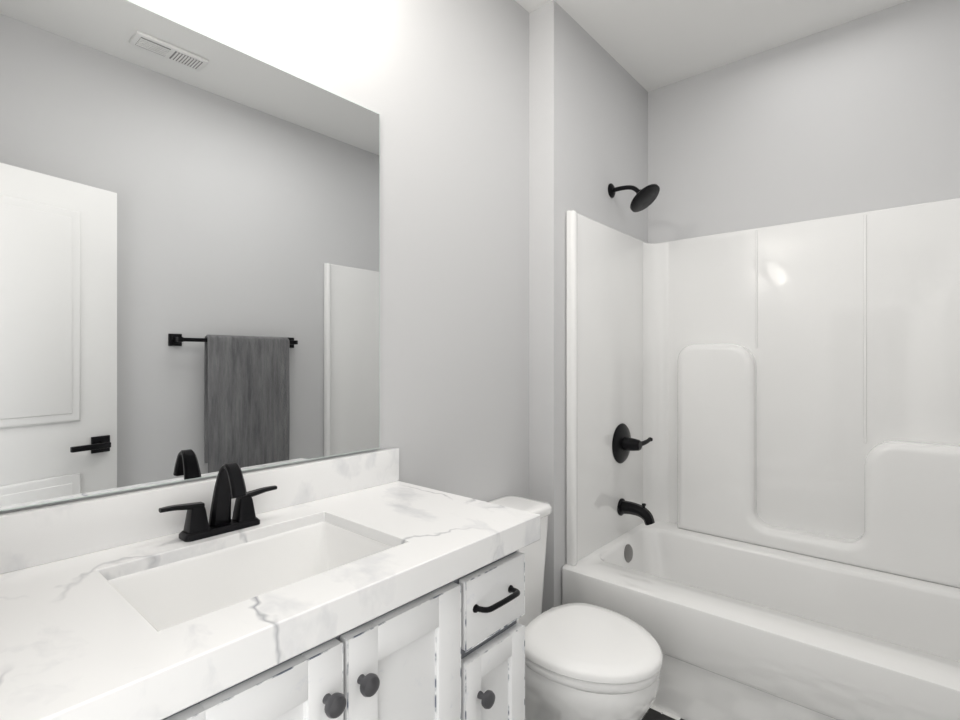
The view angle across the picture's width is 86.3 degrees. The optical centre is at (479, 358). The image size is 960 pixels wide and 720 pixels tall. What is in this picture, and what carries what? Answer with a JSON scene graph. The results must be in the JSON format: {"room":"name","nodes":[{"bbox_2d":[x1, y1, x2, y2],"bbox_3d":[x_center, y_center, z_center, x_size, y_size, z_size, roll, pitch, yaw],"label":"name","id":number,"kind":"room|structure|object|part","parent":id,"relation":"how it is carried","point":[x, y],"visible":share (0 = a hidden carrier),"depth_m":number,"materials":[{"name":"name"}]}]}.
{"room":"bathroom","nodes":[
{"label":"bathroom","id":0,"kind":"room"},
{"bbox_2d":[0,0,528,513],"bbox_3d":[-0.141,0.024,1.875,0.146,2.977,3.099,0,0,41],"label":"wall","id":1,"kind":"structure","parent":0,"point":[440,88],"depth_m":1.77,"materials":[{"name":"grey paint"}]},
{"bbox_2d":[0,0,379,510],"bbox_3d":[-0.647,-0.236,1.167,0.006,1.019,1.043,0,0,41],"label":"mirror","id":2,"kind":"object","parent":1,"relation":"attached to","point":[189,253],"visible":1,"depth_m":1.12,"materials":[{"name":"white mirror"}]},
{"bbox_2d":[529,0,647,612],"bbox_3d":[0.565,0.024,2.491,0.122,2.977,0.952,0,0,41],"label":"wall","id":3,"kind":"structure","parent":0,"point":[588,119],"depth_m":2.15,"materials":[{"name":"grey paint"}]},
{"bbox_2d":[608,183,659,211],"bbox_3d":[0.722,-0.767,2.401,0.232,0.157,0.154,0,0,41],"label":"shower head","id":4,"kind":"object","parent":3,"relation":"attached to","point":[644,198],"visible":1,"depth_m":2.37},
{"bbox_2d":[642,705,683,719],"bbox_3d":[0.089,1.458,0.712,2.013,0.354,4.563,0,0,41],"label":"floor","id":5,"kind":"structure","parent":0,"point":[654,713],"depth_m":1.84,"materials":[{"name":"tile"}]},
{"bbox_2d":[0,448,539,719],"bbox_3d":[-0.411,0.753,1.003,0.575,1.056,1.102,0,0,41],"label":"bathroom vanity","id":6,"kind":"object","parent":5,"relation":"on","point":[366,586],"visible":1,"depth_m":0.97,"materials":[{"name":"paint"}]},
{"bbox_2d":[158,462,277,542],"bbox_3d":[-0.546,0.303,1.110,0.124,0.155,0.246,0,0,41],"label":"faucet","id":7,"kind":"object","parent":6,"relation":"on","point":[230,483],"depth_m":1.11,"materials":[{"name":"black metal"}]},
{"bbox_2d":[487,495,662,719],"bbox_3d":[0.253,0.910,1.690,0.686,0.742,0.403,0,0,41],"label":"toilet","id":8,"kind":"object","parent":5,"relation":"on","point":[584,661],"visible":0.56,"depth_m":1.52,"materials":[{"name":"white ceramic"}]},
{"bbox_2d":[562,198,959,719],"bbox_3d":[1.233,0.329,1.948,1.593,1.903,0.900,0,0,41],"label":"tub","id":9,"kind":"object","parent":5,"relation":"on","point":[762,473],"visible":0.96,"depth_m":2.21,"materials":[{"name":"white plastic"}]},
{"bbox_3d":[0.762,0.644,2.465,0.168,0.654,0.229,0,0,41],"label":"trim","id":10,"kind":"part","parent":9,"relation":"part of","materials":[{"name":"black metal"}]},
{"bbox_2d":[515,0,908,91],"bbox_3d":[0.567,-1.525,1.267,2.013,0.122,3.099,0,0,41],"label":"ceiling","id":11,"kind":"structure","parent":0,"point":[648,45],"depth_m":2.26,"materials":[{"name":"white paint"}]},
{"bbox_2d":[648,0,959,243],"bbox_3d":[1.529,0.024,2.386,1.720,2.977,0.146,0,0,41],"label":"wall","id":12,"kind":"structure","parent":0,"point":[860,115],"depth_m":2.30,"materials":[{"name":"grey paint"}]}
]}

